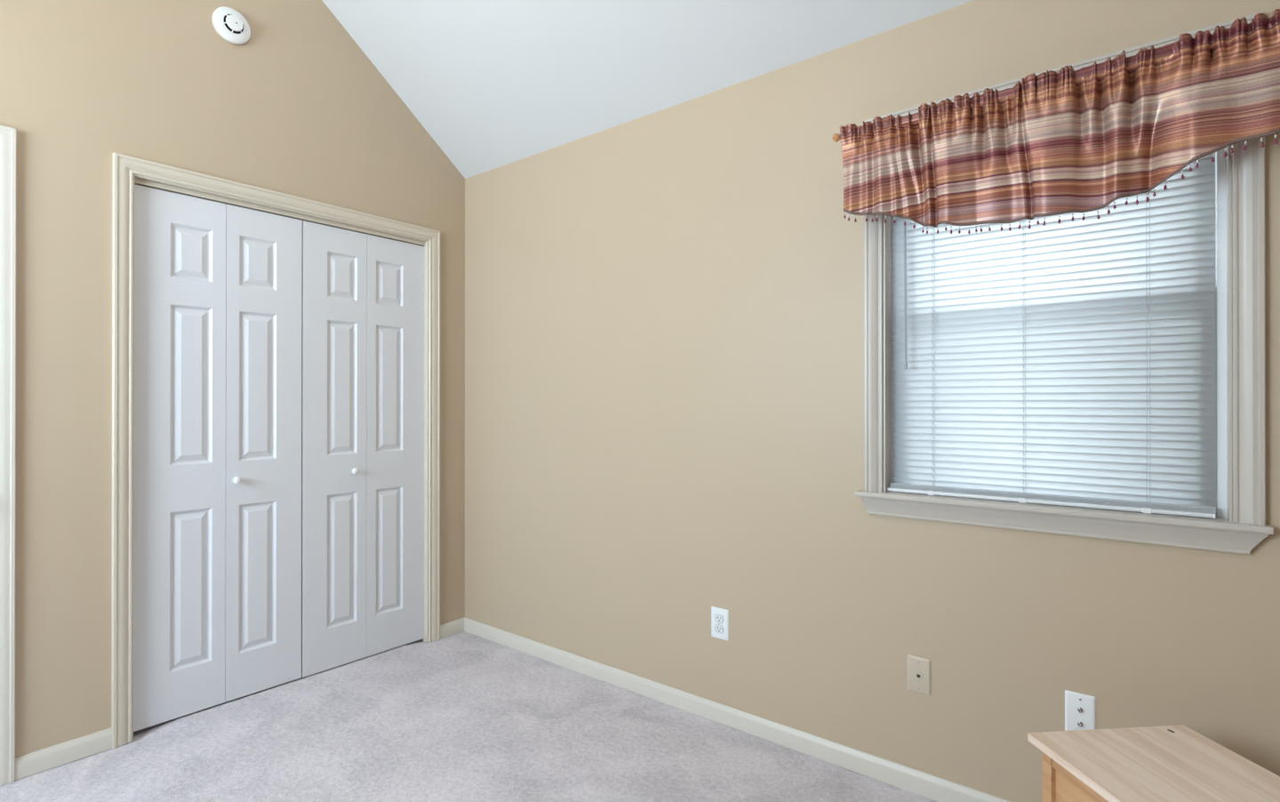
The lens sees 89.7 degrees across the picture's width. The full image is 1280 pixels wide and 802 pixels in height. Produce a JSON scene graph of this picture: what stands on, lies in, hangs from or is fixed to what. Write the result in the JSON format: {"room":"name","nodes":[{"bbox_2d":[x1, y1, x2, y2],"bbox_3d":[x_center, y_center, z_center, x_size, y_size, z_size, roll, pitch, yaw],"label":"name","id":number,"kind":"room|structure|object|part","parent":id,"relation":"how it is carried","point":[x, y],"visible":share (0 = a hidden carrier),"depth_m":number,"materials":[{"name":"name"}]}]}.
{"room":"bedroom","nodes":[
{"label":"bedroom","id":0,"kind":"room"},
{"bbox_2d":[0,0,464,757],"bbox_3d":[-2.089,-0.684,2.157,0.140,3.836,3.780,0,0,38],"label":"wall","id":1,"kind":"structure","parent":0,"point":[299,108],"depth_m":2.29,"materials":[{"name":"beige paint"}]},
{"bbox_2d":[0,124,16,785],"bbox_3d":[-2.313,0.173,1.745,0.019,2.119,0.896,0,0,38],"label":"trim","id":2,"kind":"structure","parent":1,"relation":"attached to","point":[8,135],"depth_m":2.08,"materials":[{"name":"beige paint"}]},
{"bbox_2d":[15,727,111,780],"bbox_3d":[-1.959,1.199,2.194,0.014,0.070,0.251,0,0,38],"label":"baseboard","id":3,"kind":"structure","parent":1,"relation":"attached to","point":[49,757],"depth_m":2.18,"materials":[{"name":"beige paint"}]},
{"bbox_2d":[133,184,302,731],"bbox_3d":[-1.682,0.210,2.604,0.068,2.018,0.605,0,0,38],"label":"door","id":4,"kind":"structure","parent":1,"relation":"in","point":[217,462],"depth_m":2.58,"materials":[{"name":"white paint"}]},
{"bbox_3d":[-1.788,0.210,2.498,0.034,2.018,0.308,0,0,38],"label":"panel","id":5,"kind":"part","parent":4,"relation":"part of","materials":[{"name":"white paint"}]},
{"bbox_3d":[-1.644,0.323,2.625,0.034,0.031,0.031,0,0,38],"label":"knob","id":6,"kind":"part","parent":4,"relation":"part of","materials":[{"name":"white plastic"}]},
{"bbox_3d":[-1.599,0.211,2.736,0.034,2.018,0.296,0,0,38],"label":"panel","id":7,"kind":"part","parent":4,"relation":"part of","materials":[{"name":"white paint"}]},
{"bbox_2d":[211,6,250,45],"bbox_3d":[-1.632,-1.510,2.583,0.048,0.138,0.138,0,0,38],"label":"smoke detector","id":8,"kind":"object","parent":1,"relation":"attached to","point":[229,24],"visible":1,"depth_m":2.57,"materials":[{"name":"white plastic"}]},
{"bbox_2d":[111,152,439,748],"bbox_3d":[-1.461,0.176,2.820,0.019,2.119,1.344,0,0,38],"label":"trim","id":9,"kind":"structure","parent":1,"relation":"attached to","point":[124,167],"depth_m":2.33,"materials":[{"name":"beige paint"}]},
{"bbox_2d":[134,177,424,246],"bbox_3d":[-1.508,-0.811,2.858,0.060,0.017,1.217,0,0,38],"label":"trim","id":10,"kind":"structure","parent":1,"relation":"attached to","point":[137,181],"depth_m":2.73,"materials":[{"name":"beige paint"}]},
{"bbox_2d":[301,220,423,677],"bbox_3d":[-1.303,0.213,3.083,0.068,2.019,0.606,0,0,38],"label":"door","id":11,"kind":"structure","parent":1,"relation":"in","point":[363,294],"depth_m":3.05,"materials":[{"name":"white paint"}]},
{"bbox_3d":[-1.413,0.212,2.971,0.034,2.019,0.294,0,0,38],"label":"panel","id":12,"kind":"part","parent":11,"relation":"part of","materials":[{"name":"white paint"}]},
{"bbox_3d":[-1.335,0.328,3.014,0.034,0.031,0.031,0,0,38],"label":"knob","id":13,"kind":"part","parent":11,"relation":"part of","materials":[{"name":"white plastic"}]},
{"bbox_3d":[-1.224,0.213,3.209,0.034,2.019,0.310,0,0,38],"label":"panel","id":14,"kind":"part","parent":11,"relation":"part of","materials":[{"name":"white paint"}]},
{"bbox_2d":[440,616,463,639],"bbox_3d":[-0.994,1.202,3.411,0.014,0.070,0.166,0,0,38],"label":"baseboard","id":15,"kind":"structure","parent":1,"relation":"attached to","point":[456,626],"depth_m":3.40,"materials":[{"name":"beige paint"}]},
{"bbox_2d":[0,631,937,801],"bbox_3d":[-0.726,1.276,1.071,4.940,0.110,3.780,0,0,38],"label":"floor","id":16,"kind":"structure","parent":0,"point":[461,716],"depth_m":2.29,"materials":[{"name":"carpet"}]},
{"bbox_2d":[1027,724,1279,801],"bbox_3d":[1.115,0.997,1.199,0.390,0.470,0.604,0,0,-5],"label":"wooden table","id":17,"kind":"object","parent":16,"relation":"on","point":[1179,763],"visible":1,"depth_m":1.36,"materials":[{"name":"brown wood"}]},
{"bbox_3d":[0.929,1.007,1.450,0.028,0.452,0.028,0,0,-5],"label":"leg","id":18,"kind":"part","parent":17,"relation":"part of","materials":[{"name":"brown wood"}]},
{"bbox_3d":[0.955,0.980,1.186,0.008,0.334,0.508,0,0,-5],"label":"panel","id":19,"kind":"part","parent":17,"relation":"part of","materials":[{"name":"brown wood"}]},
{"bbox_3d":[0.952,0.798,1.186,0.020,0.035,0.504,0,0,-5],"label":"frame rail","id":20,"kind":"part","parent":17,"relation":"part of","materials":[{"name":"brown wood"}]},
{"bbox_2d":[322,0,974,178],"bbox_3d":[-0.467,-1.928,0.874,4.280,1.653,3.780,0,0,38],"label":"ceiling","id":21,"kind":"structure","parent":0,"point":[494,84],"depth_m":2.65,"materials":[{"name":"white paint"}]},
{"bbox_2d":[464,0,1279,801],"bbox_3d":[0.663,0.005,2.296,4.280,2.460,0.140,0,0,38],"label":"wall","id":22,"kind":"structure","parent":0,"point":[664,308],"depth_m":2.31,"materials":[{"name":"beige paint"}]},
{"bbox_2d":[711,606,728,640],"bbox_3d":[0.307,0.858,2.481,0.078,0.118,0.007,0,0,38],"label":"electrical outlet","id":23,"kind":"object","parent":22,"relation":"attached to","point":[719,616],"visible":1,"depth_m":2.48,"materials":[{"name":"white plastic"}]},
{"bbox_2d":[714,624,723,632],"bbox_3d":[0.305,0.877,2.480,0.038,0.031,0.001,0,0,38],"label":"receptacle","id":24,"kind":"object","parent":23,"relation":"attached to","point":[718,628],"depth_m":2.48,"materials":[{"name":"white plastic"}]},
{"bbox_2d":[714,614,723,623],"bbox_3d":[0.305,0.838,2.480,0.038,0.031,0.001,0,0,38],"label":"receptacle","id":25,"kind":"object","parent":23,"relation":"attached to","point":[718,618],"depth_m":2.48,"materials":[{"name":"white plastic"}]},
{"bbox_2d":[464,616,1012,801],"bbox_3d":[0.615,1.200,2.232,4.000,0.070,0.014,0,0,38],"label":"baseboard","id":26,"kind":"structure","parent":22,"relation":"attached to","point":[930,786],"depth_m":2.38,"materials":[{"name":"beige paint"}]},
{"bbox_2d":[907,654,930,695],"bbox_3d":[0.878,0.864,2.028,0.070,0.114,0.008,0,0,38],"label":"phone jack plate","id":27,"kind":"object","parent":22,"relation":"attached to","point":[918,668],"visible":1,"depth_m":2.02,"materials":[{"name":"beige plastic"}]},
{"bbox_2d":[832,10,1274,142],"bbox_3d":[1.105,-0.881,1.794,1.139,0.094,0.101,0,0,38],"label":"curtain rod","id":28,"kind":"object","parent":22,"relation":"attached to","point":[836,137],"visible":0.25,"depth_m":2.10,"materials":[{"name":"brown metal"}]},
{"bbox_2d":[840,8,1279,234],"bbox_3d":[1.075,-0.674,1.754,1.068,0.420,0.071,0,0,39],"label":"valance","id":29,"kind":"object","parent":28,"relation":"hanging from","point":[1087,139],"visible":1,"depth_m":1.69,"materials":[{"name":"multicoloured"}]},
{"bbox_3d":[1.073,-0.554,1.746,1.060,0.128,0.061,0,0,38],"label":"braid trim","id":30,"kind":"part","parent":29,"relation":"part of","materials":[{"name":"brown"}]},
{"bbox_2d":[854,10,1273,553],"bbox_3d":[1.148,-0.279,1.880,0.986,1.297,0.181,0,0,38],"label":"window","id":31,"kind":"structure","parent":22,"relation":"in","point":[1239,178],"depth_m":1.63,"materials":[{"name":"paint"}]},
{"bbox_2d":[887,152,1215,519],"bbox_3d":[1.135,-0.276,1.866,0.814,1.144,0.056,0,0,38],"label":"mini blind","id":32,"kind":"object","parent":31,"relation":"attached to","point":[1069,363],"visible":0.82,"depth_m":1.83,"materials":[{"name":"white plastic"}]},
{"bbox_3d":[0.932,-0.271,2.046,0.001,1.100,0.026,0,0,38],"label":"ladder cord","id":33,"kind":"part","parent":32,"relation":"part of","materials":[{"name":"white fabric"}]},
{"bbox_3d":[0.929,-0.267,2.032,0.003,1.092,0.001,0,0,38],"label":"lift cord","id":34,"kind":"part","parent":32,"relation":"part of","materials":[{"name":"white fabric"}]},
{"bbox_3d":[1.127,-0.271,1.891,0.001,1.100,0.026,0,0,38],"label":"ladder cord","id":35,"kind":"part","parent":32,"relation":"part of","materials":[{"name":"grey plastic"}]},
{"bbox_3d":[1.124,-0.268,1.878,0.003,1.092,0.001,0,0,38],"label":"lift cord","id":36,"kind":"part","parent":32,"relation":"part of","materials":[{"name":"white fabric"}]},
{"bbox_3d":[1.131,0.289,1.869,0.802,0.012,0.034,0,0,38],"label":"rail","id":37,"kind":"part","parent":32,"relation":"part of","materials":[{"name":"white plastic"}]},
{"bbox_3d":[1.350,-0.271,1.715,0.001,1.100,0.026,0,0,38],"label":"ladder cord","id":38,"kind":"part","parent":32,"relation":"part of","materials":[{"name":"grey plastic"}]},
{"bbox_3d":[1.347,-0.268,1.701,0.003,1.092,0.001,0,0,38],"label":"lift cord","id":39,"kind":"part","parent":32,"relation":"part of","materials":[{"name":"white fabric"}]},
{"bbox_3d":[1.184,-0.263,1.916,0.838,1.193,0.080,0,0,38],"label":"frame","id":40,"kind":"part","parent":31,"relation":"part of","materials":[{"name":"white plastic"}]},
{"bbox_3d":[1.192,-0.550,1.927,0.790,0.571,0.028,0,0,38],"label":"sash","id":41,"kind":"part","parent":31,"relation":"part of","materials":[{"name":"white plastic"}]},
{"bbox_3d":[1.171,0.009,1.899,0.790,0.603,0.028,0,0,38],"label":"sash","id":42,"kind":"part","parent":31,"relation":"part of","materials":[{"name":"white plastic"}]},
{"bbox_2d":[1064,689,1095,730],"bbox_3d":[1.206,0.860,1.764,0.070,0.114,0.015,0,0,38],"label":"wall plate","id":43,"kind":"object","parent":22,"relation":"attached to","point":[1080,708],"visible":0.78,"depth_m":1.77,"materials":[{"name":"white plastic"}]}
]}

